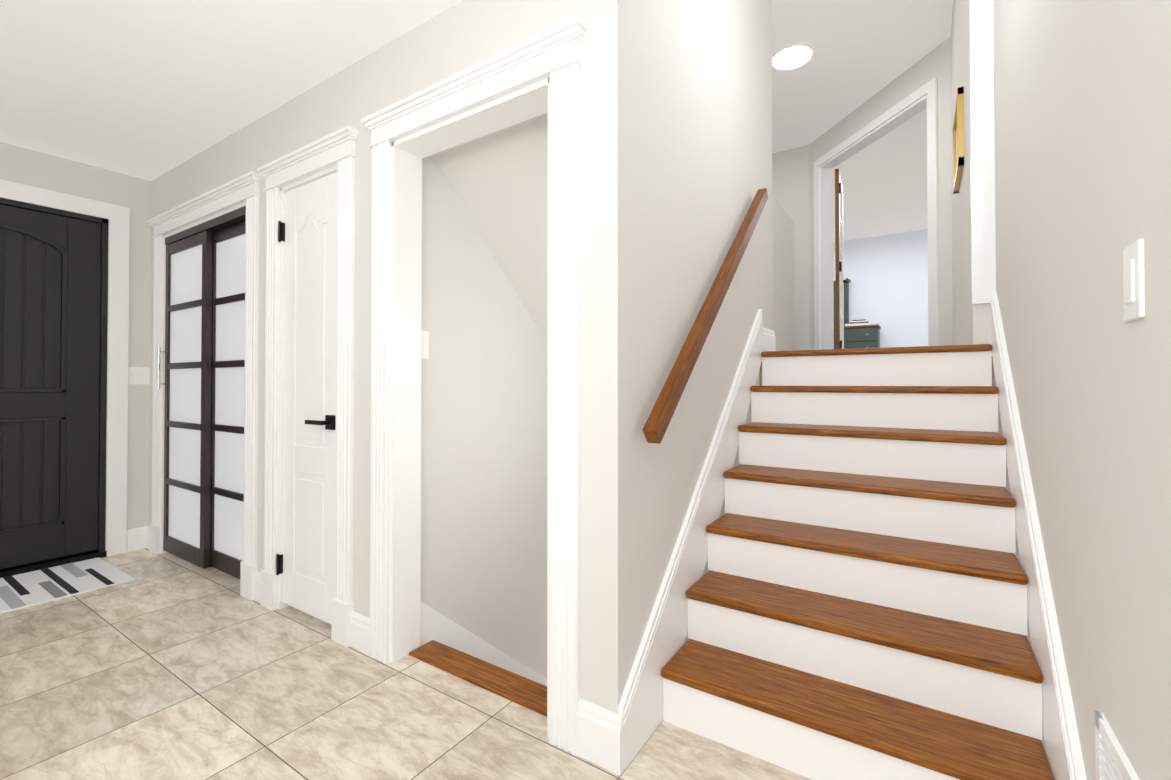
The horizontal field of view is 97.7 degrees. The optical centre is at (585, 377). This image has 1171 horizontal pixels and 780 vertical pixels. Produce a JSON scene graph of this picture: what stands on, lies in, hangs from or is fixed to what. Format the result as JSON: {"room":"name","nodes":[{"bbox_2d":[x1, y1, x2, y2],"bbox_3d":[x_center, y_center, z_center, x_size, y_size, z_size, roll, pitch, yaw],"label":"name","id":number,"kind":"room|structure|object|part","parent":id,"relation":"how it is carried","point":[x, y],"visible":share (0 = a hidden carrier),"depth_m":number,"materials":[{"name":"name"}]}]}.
{"room":"entrance hall","nodes":[
{"label":"entrance hall","id":0,"kind":"room"},
{"bbox_2d":[0,142,150,529],"bbox_3d":[-4.189,-0.117,1.706,0.130,2.480,4.300,0,-1,33],"label":"wall","id":1,"kind":"structure","parent":0,"point":[25,166],"depth_m":3.39,"materials":[{"name":"white paint"}]},
{"bbox_2d":[0,204,101,568],"bbox_3d":[-3.359,0.049,2.908,0.050,2.083,0.942,0,-1,33],"label":"front door","id":2,"kind":"structure","parent":1,"relation":"in","point":[50,289],"depth_m":3.08,"materials":[{"name":"black wood"}]},
{"bbox_3d":[-3.094,0.050,3.279,0.010,1.780,0.030,0,-1,33],"label":"front door hinge","id":3,"kind":"part","parent":2,"relation":"part of","materials":[{"name":"black metal"}]},
{"bbox_2d":[0,179,129,577],"bbox_3d":[-3.384,0.006,2.908,0.160,2.260,1.174,0,-1,33],"label":"door frame","id":4,"kind":"structure","parent":1,"relation":"attached to","point":[113,220],"depth_m":3.29,"materials":[{"name":"white wood"}]},
{"bbox_2d":[128,367,149,383],"bbox_3d":[-2.982,-0.014,3.423,0.009,0.116,0.118,0,-1,33],"label":"light switch","id":5,"kind":"object","parent":1,"relation":"attached to","point":[138,375],"visible":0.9,"depth_m":3.42,"materials":[{"name":"white plastic"}]},
{"bbox_2d":[0,0,461,180],"bbox_3d":[-2.154,-1.420,0.465,4.910,0.100,4.430,0,-1,33],"label":"ceiling","id":6,"kind":"structure","parent":0,"point":[150,90],"depth_m":2.21,"materials":[{"name":"white paint"}]},
{"bbox_2d":[0,548,685,779],"bbox_3d":[-2.169,1.139,0.415,4.910,0.060,4.375,0,-1,33],"label":"floor","id":7,"kind":"structure","parent":0,"point":[166,666],"depth_m":1.77,"materials":[{"name":"beige tile"}]},
{"bbox_2d":[0,557,134,613],"bbox_3d":[-3.087,1.128,2.610,0.640,0.010,1.050,0,-1,33],"label":"rug","id":8,"kind":"object","parent":7,"relation":"on","point":[27,589],"visible":1,"depth_m":2.82,"materials":[{"name":"white fabric"}]},
{"bbox_2d":[148,0,638,713],"bbox_3d":[-1.451,-0.108,2.561,3.775,2.480,0.130,0,-1,33],"label":"wall","id":9,"kind":"structure","parent":0,"point":[454,40],"depth_m":1.55,"materials":[{"name":"white paint"}]},
{"bbox_2d":[157,231,211,568],"bbox_3d":[-2.499,0.127,3.169,0.628,1.987,0.078,0,-1,33],"label":"sliding door","id":10,"kind":"structure","parent":9,"relation":"in","point":[187,384],"depth_m":3.16,"materials":[{"name":"grey glass"}]},
{"bbox_3d":[-2.746,-0.065,3.313,0.016,0.270,0.046,0,-1,33],"label":"handle","id":11,"kind":"part","parent":10,"relation":"part of","materials":[{"name":"silver metal"}]},
{"bbox_2d":[147,171,261,600],"bbox_3d":[-2.247,0.046,3.056,1.444,2.182,0.182,0,-1,33],"label":"door frame","id":12,"kind":"structure","parent":9,"relation":"attached to","point":[234,194],"depth_m":2.74,"materials":[{"name":"white wood"}]},
{"bbox_2d":[165,206,245,570],"bbox_3d":[-2.246,0.102,3.057,1.180,2.070,0.088,0,-1,33],"label":"trim","id":13,"kind":"structure","parent":9,"relation":"attached to","point":[234,217],"depth_m":2.97,"materials":[{"name":"grey"}]},
{"bbox_2d":[210,221,245,578],"bbox_3d":[-1.998,0.124,2.916,0.608,1.987,0.032,0,-1,33],"label":"sliding door","id":14,"kind":"structure","parent":9,"relation":"in","point":[227,406],"depth_m":2.95,"materials":[{"name":"grey glass"}]},
{"bbox_2d":[276,172,336,623],"bbox_3d":[-1.298,0.090,2.385,0.498,2.020,0.087,0,-1,33],"label":"closet door","id":15,"kind":"structure","parent":9,"relation":"in","point":[307,235],"depth_m":2.39,"materials":[{"name":"white wood"}]},
{"bbox_3d":[-1.190,0.199,2.293,0.157,0.064,0.052,0,-1,33],"label":"handle","id":16,"kind":"part","parent":15,"relation":"part of","materials":[{"name":"black metal"}]},
{"bbox_2d":[257,125,358,646],"bbox_3d":[-1.268,0.039,2.415,0.784,2.182,0.182,0,-1,33],"label":"door frame","id":17,"kind":"structure","parent":9,"relation":"attached to","point":[329,154],"depth_m":2.29,"materials":[{"name":"white wood"}]},
{"bbox_2d":[127,526,622,775],"bbox_3d":[-2.189,1.029,0.385,4.650,0.160,4.300,0,-1,33],"label":"baseboard","id":18,"kind":"structure","parent":9,"relation":"attached to","point":[599,736],"depth_m":1.50,"materials":[{"name":"white wood"}]},
{"bbox_2d":[361,16,587,755],"bbox_3d":[-0.416,0.034,1.858,1.069,2.182,0.182,0,-1,33],"label":"door frame","id":19,"kind":"structure","parent":9,"relation":"attached to","point":[536,76],"depth_m":1.86,"materials":[{"name":"white wood"}]},
{"bbox_2d":[409,640,546,716],"bbox_3d":[-0.365,1.130,1.924,0.769,0.030,0.125,0,-1,33],"label":"sill","id":20,"kind":"structure","parent":9,"relation":"attached to","point":[516,688],"depth_m":1.92,"materials":[{"name":"brown wood"}]},
{"bbox_2d":[421,155,547,678],"bbox_3d":[0.063,1.202,3.469,0.130,5.080,3.070,0,-1,33],"label":"wall","id":21,"kind":"structure","parent":0,"point":[484,391],"depth_m":2.48,"materials":[{"name":"white paint"}]},
{"bbox_2d":[421,331,428,358],"bbox_3d":[-0.697,-0.142,2.195,0.009,0.120,0.058,0,-1,33],"label":"light switch","id":22,"kind":"object","parent":21,"relation":"attached to","point":[424,344],"visible":0.64,"depth_m":2.20,"materials":[{"name":"white plastic"}]},
{"bbox_2d":[420,602,546,685],"bbox_3d":[-0.039,2.236,3.170,0.014,2.544,2.465,0,-1,33],"label":"skirt","id":23,"kind":"object","parent":21,"relation":"attached to","point":[435,625],"visible":0.07,"depth_m":2.36,"materials":[{"name":"white wood"}]},
{"bbox_2d":[431,113,547,342],"bbox_3d":[0.471,0.235,3.212,0.845,3.092,3.070,0,-1,33],"label":"ceiling","id":24,"kind":"structure","parent":0,"point":[497,181],"depth_m":2.27,"materials":[{"name":"white paint"}]},
{"bbox_2d":[638,0,772,645],"bbox_3d":[0.582,-0.680,2.345,0.130,3.620,1.725,0,-1,33],"label":"wall","id":25,"kind":"structure","parent":0,"point":[704,121],"depth_m":1.96,"materials":[{"name":"white paint"}]},
{"bbox_2d":[618,309,762,771],"bbox_3d":[0.530,0.375,2.118,0.020,1.505,1.566,0,-1,33],"label":"skirt","id":26,"kind":"object","parent":25,"relation":"attached to","point":[640,708],"visible":0.96,"depth_m":1.83,"materials":[{"name":"white wood"}]},
{"bbox_2d":[642,188,767,443],"bbox_3d":[0.543,-0.365,2.092,0.085,0.102,1.726,0,40,33],"label":"handrail","id":27,"kind":"object","parent":25,"relation":"attached to","point":[661,413],"visible":1,"depth_m":1.82,"materials":[{"name":"brown wood"}]},
{"bbox_2d":[635,721,812,779],"bbox_3d":[1.031,1.156,2.026,1.320,0.060,1.825,0,-1,33],"label":"floor","id":28,"kind":"structure","parent":0,"point":[680,752],"depth_m":1.50,"materials":[{"name":"tile"}]},
{"bbox_2d":[661,344,1053,779],"bbox_3d":[1.035,0.489,1.989,0.969,1.274,1.426,0,-1,33],"label":"stairs","id":29,"kind":"structure","parent":28,"relation":"on","point":[856,594],"depth_m":1.71,"materials":[{"name":"white wood"}]},
{"bbox_2d":[772,194,790,350],"bbox_3d":[0.846,1.196,2.957,0.050,5.080,3.070,0,-1,33],"label":"wall","id":30,"kind":"structure","parent":0,"point":[781,219],"depth_m":3.96,"materials":[{"name":"white paint"}]},
{"bbox_2d":[772,145,809,349],"bbox_3d":[1.160,-1.151,6.242,2.945,2.596,0.130,0,-1,33],"label":"wall","id":31,"kind":"structure","parent":0,"point":[790,180],"depth_m":5.44,"materials":[{"name":"white paint"}]},
{"bbox_2d":[763,327,775,350],"bbox_3d":[1.035,-0.208,2.901,0.015,0.140,0.289,0,-1,33],"label":"baseboard","id":32,"kind":"structure","parent":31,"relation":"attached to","point":[769,340],"depth_m":2.85,"materials":[{"name":"white wood"}]},
{"bbox_2d":[791,219,794,350],"bbox_3d":[1.314,1.213,4.562,1.025,5.080,0.130,0,-1,33],"label":"wall","id":33,"kind":"structure","parent":0,"point":[792,295],"depth_m":4.30,"materials":[{"name":"white paint"}]},
{"bbox_2d":[772,0,953,241],"bbox_3d":[2.903,-2.510,5.217,7.000,0.100,9.300,0,-1,33],"label":"ceiling","id":34,"kind":"structure","parent":0,"point":[864,51],"depth_m":4.35,"materials":[{"name":"white paint"}]},
{"bbox_2d":[772,43,812,69],"bbox_3d":[1.583,-2.460,3.929,0.300,0.028,0.300,0,-1,33],"label":"recessed light","id":35,"kind":"object","parent":34,"relation":"in","point":[791,56],"visible":0.92,"depth_m":3.90,"materials":[{"name":"white plastic"}]},
{"bbox_2d":[760,350,995,386],"bbox_3d":[1.447,-0.015,2.624,1.005,0.248,0.299,0,-1,33],"label":"trim","id":36,"kind":"structure","parent":0,"point":[993,380],"depth_m":2.23,"materials":[{"name":"white wood"}]},
{"bbox_2d":[833,229,927,347],"bbox_3d":[5.101,-1.125,8.742,7.200,2.596,0.130,0,-1,33],"label":"wall","id":37,"kind":"structure","parent":0,"point":[887,275],"depth_m":8.63,"materials":[{"name":"white"}]},
{"bbox_2d":[809,37,952,349],"bbox_3d":[2.563,-1.169,4.565,0.130,2.596,1.779,0,-1,-10],"label":"wall","id":38,"kind":"structure","parent":0,"point":[931,65],"depth_m":3.82,"materials":[{"name":"white paint"}]},
{"bbox_2d":[835,168,847,348],"bbox_3d":[2.716,-1.124,5.458,0.126,2.000,0.626,0,-1,30],"label":"door","id":39,"kind":"structure","parent":38,"relation":"in","point":[839,280],"depth_m":5.21,"materials":[{"name":"white wood"}]},
{"bbox_2d":[814,77,938,349],"bbox_3d":[2.558,-1.179,4.555,0.153,2.115,1.490,0,-1,-10],"label":"door frame","id":40,"kind":"structure","parent":38,"relation":"attached to","point":[917,101],"depth_m":4.63,"materials":[{"name":"white wood"}]},
{"bbox_2d":[950,0,990,344],"bbox_3d":[2.272,-1.186,2.933,0.210,2.596,1.690,0,-1,33],"label":"wall","id":41,"kind":"structure","parent":0,"point":[971,324],"depth_m":2.70,"materials":[{"name":"white paint"}]},
{"bbox_2d":[953,86,963,193],"bbox_3d":[2.087,-1.310,2.869,0.028,0.400,0.500,0,-1,33],"label":"picture frame","id":42,"kind":"object","parent":41,"relation":"attached to","point":[958,143],"visible":1,"depth_m":2.67,"materials":[{"name":"gold metal"}]},
{"bbox_2d":[969,0,995,304],"bbox_3d":[1.746,-1.408,2.255,0.083,2.166,0.027,0,-1,33],"label":"trim","id":43,"kind":"structure","parent":41,"relation":"attached to","point":[982,165],"depth_m":2.24,"materials":[{"name":"white wood"}]},
{"bbox_2d":[994,0,1170,779],"bbox_3d":[0.235,-0.708,-0.257,0.130,3.620,5.850,0,-1,33],"label":"wall","id":44,"kind":"structure","parent":0,"point":[1082,97],"depth_m":0.97,"materials":[{"name":"white paint"}]},
{"bbox_2d":[991,291,1086,779],"bbox_3d":[1.354,0.369,1.578,0.020,1.505,1.566,0,-1,33],"label":"skirt","id":45,"kind":"object","parent":44,"relation":"attached to","point":[1063,746],"visible":0.97,"depth_m":1.38,"materials":[{"name":"white wood"}]},
{"bbox_2d":[1095,711,1139,779],"bbox_3d":[0.800,0.788,0.720,0.012,0.350,0.530,0,-1,33],"label":"air vent","id":46,"kind":"object","parent":44,"relation":"in","point":[1113,762],"visible":1,"depth_m":0.88,"materials":[{"name":"white metal"}]},
{"bbox_2d":[1123,239,1144,321],"bbox_3d":[0.837,-0.147,0.783,0.009,0.116,0.072,0,-1,33],"label":"light switch","id":47,"kind":"object","parent":44,"relation":"attached to","point":[1133,285],"visible":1,"depth_m":0.77,"materials":[{"name":"white plastic"}]},
{"bbox_3d":[3.641,0.025,6.500,7.200,0.248,6.300,0,-1,33],"label":"floor","id":48,"kind":"structure","parent":0,"visible":0},
{"bbox_2d":[834,279,880,348],"bbox_3d":[4.509,-0.888,8.675,0.840,1.620,0.495,0,-1,33],"label":"dresser","id":49,"kind":"object","parent":48,"relation":"on","point":[863,336],"visible":0.31,"depth_m":8.46,"materials":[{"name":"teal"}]},
{"bbox_2d":[845,319,871,325],"bbox_3d":[4.589,-0.914,8.597,0.380,0.105,0.270,0,-1,33],"label":"books","id":50,"kind":"object","parent":49,"relation":"on","point":[858,322],"visible":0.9,"depth_m":8.49,"materials":[{"name":"white paper"}]}
]}

